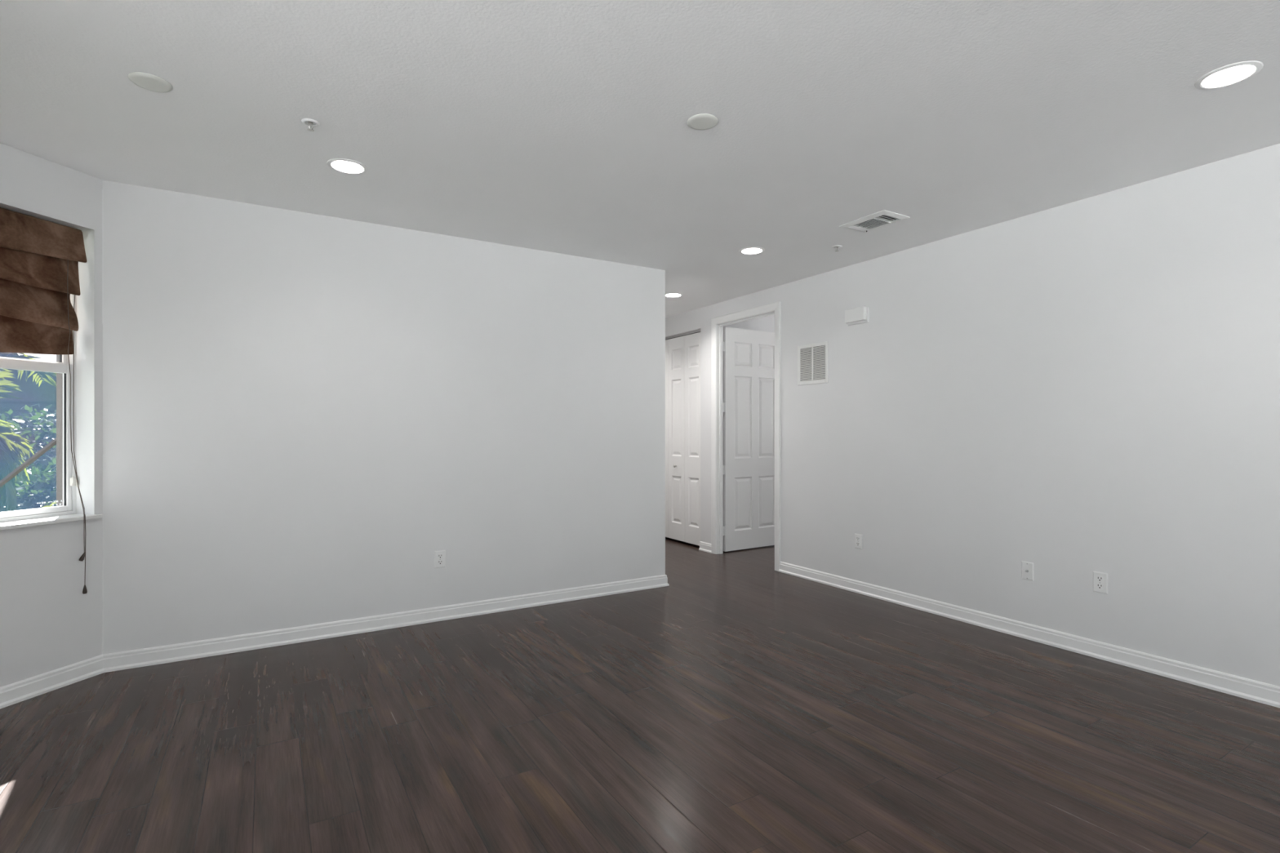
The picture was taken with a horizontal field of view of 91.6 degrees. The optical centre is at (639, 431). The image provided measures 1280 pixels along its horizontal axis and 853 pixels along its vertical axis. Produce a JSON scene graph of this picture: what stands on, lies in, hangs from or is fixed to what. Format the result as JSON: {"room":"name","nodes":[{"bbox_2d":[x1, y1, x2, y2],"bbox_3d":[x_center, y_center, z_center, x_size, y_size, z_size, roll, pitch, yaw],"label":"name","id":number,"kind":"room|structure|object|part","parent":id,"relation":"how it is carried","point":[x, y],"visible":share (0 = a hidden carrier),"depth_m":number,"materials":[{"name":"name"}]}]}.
{"room":"empty living room","nodes":[
{"label":"empty living room","id":0,"kind":"room"},
{"bbox_2d":[0,142,102,687],"bbox_3d":[-2.898,-0.030,2.568,0.200,2.440,1.280,0,0,14],"label":"wall","id":1,"kind":"structure","parent":0,"point":[47,624],"depth_m":2.93,"materials":[{"name":"white paint"}]},
{"bbox_2d":[0,293,102,530],"bbox_3d":[-2.877,-0.282,2.574,0.209,1.415,1.064,0,0,14],"label":"window","id":2,"kind":"structure","parent":1,"relation":"in","point":[9,520],"depth_m":3.02,"materials":[{"name":"white plastic"}]},
{"bbox_3d":[-2.956,-0.634,2.593,0.025,0.669,0.990,0,0,14],"label":"sash","id":3,"kind":"part","parent":2,"relation":"part of","materials":[{"name":"white plastic"}]},
{"bbox_3d":[-2.929,0.028,2.587,0.025,0.720,0.990,0,0,14],"label":"sash","id":4,"kind":"part","parent":2,"relation":"part of","materials":[{"name":"white plastic"}]},
{"bbox_2d":[0,207,87,594],"bbox_3d":[-2.825,-0.104,2.565,0.143,1.763,0.969,0,0,14],"label":"roman shade","id":5,"kind":"object","parent":2,"relation":"attached to","point":[39,258],"visible":1,"depth_m":2.87,"materials":[{"name":"brown fabric"}]},
{"bbox_3d":[-2.727,-0.129,2.982,0.121,1.423,0.051,0,0,23],"label":"lift cord","id":6,"kind":"part","parent":5,"relation":"part of","materials":[{"name":"brown plastic"}]},
{"bbox_3d":[-2.719,-0.105,3.017,0.135,1.690,0.011,0,0,30],"label":"lift cord","id":7,"kind":"part","parent":5,"relation":"part of","materials":[{"name":"brown plastic"}]},
{"bbox_3d":[-2.845,0.415,2.566,0.143,0.020,1.064,0,0,14],"label":"sill","id":8,"kind":"part","parent":2,"relation":"part of","materials":[{"name":"white wood"}]},
{"bbox_2d":[0,654,103,708],"bbox_3d":[-2.791,1.147,2.541,0.022,0.086,1.118,0,0,14],"label":"baseboard","id":9,"kind":"structure","parent":1,"relation":"attached to","point":[11,694],"depth_m":2.86,"materials":[{"name":"white wood"}]},
{"bbox_2d":[102,180,665,653],"bbox_3d":[-1.272,-0.030,4.009,3.342,2.440,0.140,0,0,-31],"label":"wall","id":10,"kind":"structure","parent":0,"point":[301,410],"depth_m":3.66,"materials":[{"name":"white paint"}]},
{"bbox_2d":[102,574,669,672],"bbox_3d":[-1.221,1.147,3.945,3.364,0.086,0.022,0,0,-31],"label":"baseboard","id":11,"kind":"structure","parent":10,"relation":"attached to","point":[132,659],"depth_m":3.67,"materials":[{"name":"white wood"}]},
{"bbox_2d":[434,550,445,568],"bbox_3d":[-1.262,0.805,3.928,0.068,0.108,0.009,0,0,-31],"label":"wall outlet","id":12,"kind":"object","parent":10,"relation":"attached to","point":[439,556],"visible":1,"depth_m":3.92,"materials":[{"name":"white plastic"}]},
{"bbox_2d":[437,560,443,564],"bbox_3d":[-1.262,0.825,3.926,0.034,0.028,0.004,0,0,-31],"label":"socket","id":13,"kind":"object","parent":12,"relation":"attached to","point":[439,562],"depth_m":3.93,"materials":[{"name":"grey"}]},
{"bbox_2d":[437,554,443,558],"bbox_3d":[-1.262,0.785,3.926,0.034,0.028,0.004,0,0,-31],"label":"socket","id":14,"kind":"object","parent":12,"relation":"attached to","point":[439,556],"depth_m":3.93,"materials":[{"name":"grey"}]},
{"bbox_2d":[0,537,1279,852],"bbox_3d":[1.438,1.240,2.969,8.870,0.100,10.800,0,0,-31],"label":"floor","id":15,"kind":"structure","parent":0,"point":[740,704],"depth_m":2.37,"materials":[{"name":"brown wood"}]},
{"bbox_2d":[0,0,1279,317],"bbox_3d":[1.438,-1.255,2.969,8.870,0.030,10.800,0,0,-31],"label":"ceiling","id":16,"kind":"structure","parent":0,"point":[561,126],"depth_m":2.43,"materials":[{"name":"white paint"}]},
{"bbox_2d":[301,118,319,131],"bbox_3d":[-1.330,-1.234,2.512,0.065,0.032,0.065,0,0,25],"label":"sprinkler","id":17,"kind":"object","parent":16,"relation":"attached to","point":[308,122],"visible":1,"depth_m":2.51,"materials":[{"name":"white metal"}]},
{"bbox_3d":[-1.330,-1.234,2.512,0.020,0.030,0.020,0,0,-20],"label":"sprinkler frame","id":18,"kind":"part","parent":17,"relation":"part of","materials":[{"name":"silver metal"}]},
{"bbox_2d":[326,158,368,174],"bbox_3d":[-1.376,-1.273,2.927,0.176,0.058,0.176,0,0,-31],"label":"recessed light","id":19,"kind":"object","parent":16,"relation":"in","point":[346,166],"visible":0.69,"depth_m":2.97,"materials":[{"name":"white plastic"}]},
{"bbox_2d":[665,293,682,297],"bbox_3d":[0.303,-1.273,5.679,0.176,0.058,0.176,0,0,-31],"label":"recessed light","id":20,"kind":"object","parent":16,"relation":"in","point":[668,295],"visible":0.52,"depth_m":5.73,"materials":[{"name":"white plastic"}]},
{"bbox_2d":[738,246,764,254],"bbox_3d":[0.771,-1.273,4.288,0.176,0.058,0.176,0,0,-31],"label":"recessed light","id":21,"kind":"object","parent":16,"relation":"in","point":[752,250],"visible":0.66,"depth_m":4.34,"materials":[{"name":"white plastic"}]},
{"bbox_2d":[831,244,842,251],"bbox_3d":[1.329,-1.234,4.193,0.065,0.032,0.065,0,0,7],"label":"sprinkler","id":22,"kind":"object","parent":16,"relation":"attached to","point":[837,246],"visible":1,"depth_m":4.18,"materials":[{"name":"white metal"}]},
{"bbox_2d":[839,209,910,232],"bbox_3d":[1.389,-1.240,3.695,0.228,0.020,0.320,0,0,-31],"label":"ceiling vent","id":23,"kind":"object","parent":16,"relation":"in","point":[882,218],"visible":1,"depth_m":3.67,"materials":[{"name":"white metal"}]},
{"bbox_2d":[1194,60,1263,89],"bbox_3d":[2.063,-1.273,2.182,0.176,0.058,0.176,0,0,-31],"label":"recessed light","id":24,"kind":"object","parent":16,"relation":"in","point":[1230,74],"visible":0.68,"depth_m":2.21,"materials":[{"name":"white plastic"}]},
{"bbox_2d":[723,315,774,333],"bbox_3d":[2.104,-0.030,7.142,3.220,2.440,0.060,0,0,-31],"label":"wall","id":25,"kind":"structure","parent":0,"point":[766,323],"depth_m":6.60,"materials":[{"name":"white paint"}]},
{"bbox_2d":[665,143,1279,686],"bbox_3d":[2.344,-0.030,3.515,0.115,2.440,10.600,0,0,-31],"label":"wall","id":26,"kind":"structure","parent":0,"point":[1074,390],"depth_m":3.43,"materials":[{"name":"white paint"}]},
{"bbox_2d":[665,328,700,546],"bbox_3d":[0.309,0.059,6.830,0.063,2.207,1.260,0,0,-31],"label":"door","id":27,"kind":"structure","parent":26,"relation":"in","point":[682,351],"depth_m":6.58,"materials":[{"name":"white paint"}]},
{"bbox_2d":[698,541,711,553],"bbox_3d":[0.653,1.147,6.186,0.022,0.086,0.199,0,0,-31],"label":"baseboard","id":28,"kind":"object","parent":26,"relation":"attached to","point":[706,547],"visible":1,"depth_m":6.19,"materials":[{"name":"white wood"}]},
{"bbox_2d":[711,301,781,571],"bbox_3d":[1.000,0.040,5.729,0.139,2.301,0.942,0,0,-31],"label":"door frame","id":29,"kind":"structure","parent":26,"relation":"attached to","point":[776,306],"depth_m":6.05,"materials":[{"name":"white wood"}]},
{"bbox_2d":[723,326,774,551],"bbox_3d":[1.148,0.073,6.331,0.826,2.210,0.173,0,0,-33],"label":"door","id":30,"kind":"structure","parent":26,"relation":"in","point":[748,355],"depth_m":6.28,"materials":[{"name":"white paint"}]},
{"bbox_2d":[797,341,828,385],"bbox_3d":[1.384,-0.545,4.988,0.008,0.325,0.325,0,0,-31],"label":"air vent","id":31,"kind":"object","parent":26,"relation":"in","point":[814,359],"visible":1,"depth_m":4.98,"materials":[{"name":"white metal"}]},
{"bbox_2d":[844,306,868,325],"bbox_3d":[1.600,-0.856,4.594,0.044,0.116,0.188,0,0,-31],"label":"box","id":32,"kind":"object","parent":26,"relation":"attached to","point":[859,315],"visible":1,"depth_m":4.57,"materials":[{"name":"white plastic"}]},
{"bbox_2d":[854,533,862,549],"bbox_3d":[1.616,0.811,4.603,0.009,0.108,0.068,0,0,-31],"label":"wall outlet","id":33,"kind":"object","parent":26,"relation":"attached to","point":[858,538],"visible":1,"depth_m":4.60,"materials":[{"name":"white plastic"}]},
{"bbox_2d":[1021,560,1033,581],"bbox_3d":[2.227,0.802,3.580,0.019,0.104,0.066,0,0,-31],"label":"cable jack plate","id":34,"kind":"object","parent":26,"relation":"attached to","point":[1027,568],"visible":1,"depth_m":3.58,"materials":[{"name":"white plastic"}]},
{"bbox_2d":[778,561,1279,707],"bbox_3d":[3.106,1.147,2.120,0.022,0.086,7.423,0,0,-31],"label":"baseboard","id":35,"kind":"structure","parent":26,"relation":"attached to","point":[1239,686],"depth_m":3.39,"materials":[{"name":"white wood"}]},
{"bbox_2d":[1093,571,1107,594],"bbox_3d":[2.419,0.793,3.270,0.009,0.108,0.068,0,0,-31],"label":"wall outlet","id":36,"kind":"object","parent":26,"relation":"attached to","point":[1100,579],"visible":1,"depth_m":3.27,"materials":[{"name":"white plastic"}]},
{"bbox_2d":[1096,583,1103,589],"bbox_3d":[2.418,0.812,3.269,0.004,0.028,0.034,0,0,-31],"label":"socket","id":37,"kind":"object","parent":36,"relation":"attached to","point":[1099,586],"depth_m":3.27,"materials":[{"name":"grey plastic"}]},
{"bbox_2d":[1096,576,1103,582],"bbox_3d":[2.418,0.773,3.269,0.004,0.028,0.034,0,0,-31],"label":"socket","id":38,"kind":"object","parent":36,"relation":"attached to","point":[1099,579],"depth_m":3.27,"materials":[{"name":"grey plastic"}]},
{"label":"outside","id":39,"kind":"structure","parent":0,"visible":0},
{"bbox_2d":[0,498,53,511],"bbox_3d":[-5.164,1.385,8.564,80.000,0.110,100.000,0,0,-31],"label":"ground","id":40,"kind":"structure","parent":39,"point":[2,507],"depth_m":10.96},
{"bbox_2d":[0,368,34,511],"bbox_3d":[-6.648,0.306,5.620,1.640,2.047,1.924,0,0,0],"label":"palm tree","id":41,"kind":"object","parent":40,"relation":"on","point":[11,453],"visible":0.91,"depth_m":5.97,"materials":[{"name":"green plant"}]},
{"bbox_2d":[0,352,56,387],"bbox_3d":[-8.458,-0.170,8.044,2.342,3.000,2.168,0,0,-31],"label":"palm tree","id":42,"kind":"object","parent":40,"relation":"on","point":[47,379],"visible":0.09,"depth_m":8.76,"materials":[{"name":"green plant"}]},
{"bbox_2d":[0,353,56,498],"bbox_3d":[-14.395,-0.670,14.674,16.500,4.000,7.200,0,0,-31],"label":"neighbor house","id":43,"kind":"structure","parent":40,"relation":"on","point":[31,395],"depth_m":12.48,"materials":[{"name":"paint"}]},
{"bbox_3d":[-12.274,0.205,12.415,3.400,1.650,0.060,0,0,-31],"label":"siding panel","id":44,"kind":"part","parent":43,"relation":"part of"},
{"bbox_2d":[0,403,56,510],"bbox_3d":[-9.749,0.431,9.993,2.162,1.800,1.722,0,0,-31],"label":"shrub","id":45,"kind":"object","parent":40,"relation":"on","point":[46,425],"visible":0.12,"depth_m":9.81,"materials":[{"name":"green plant"}]},
{"bbox_3d":[-9.760,0.693,9.998,0.092,1.278,0.102,0,0,36],"label":"stem","id":46,"kind":"part","parent":45,"relation":"part of","materials":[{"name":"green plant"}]},
{"bbox_2d":[0,354,62,506],"bbox_3d":[-5.437,-0.320,3.962,2.662,3.300,0.050,0,0,-31],"label":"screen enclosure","id":47,"kind":"object","parent":40,"relation":"on","point":[58,441],"visible":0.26,"depth_m":4.61,"materials":[{"name":"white metal"}]},
{"bbox_3d":[-4.316,-0.320,4.638,0.044,3.300,0.050,0,0,-31],"label":"post","id":48,"kind":"part","parent":47,"relation":"part of","materials":[{"name":"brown metal"}]},
{"bbox_2d":[14,455,56,510],"bbox_3d":[-7.654,0.824,8.436,1.322,1.017,1.421,0,0,-31],"label":"shrub","id":49,"kind":"object","parent":40,"relation":"on","point":[44,485],"visible":0.23,"depth_m":8.07,"materials":[{"name":"green plant"}]},
{"bbox_2d":[41,501,56,507],"bbox_3d":[-6.329,0.940,7.521,1.432,0.780,1.097,0,0,-31],"label":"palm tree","id":50,"kind":"object","parent":40,"relation":"on","point":[55,504],"visible":0.02,"depth_m":7.08,"materials":[{"name":"green plant"}]}
]}

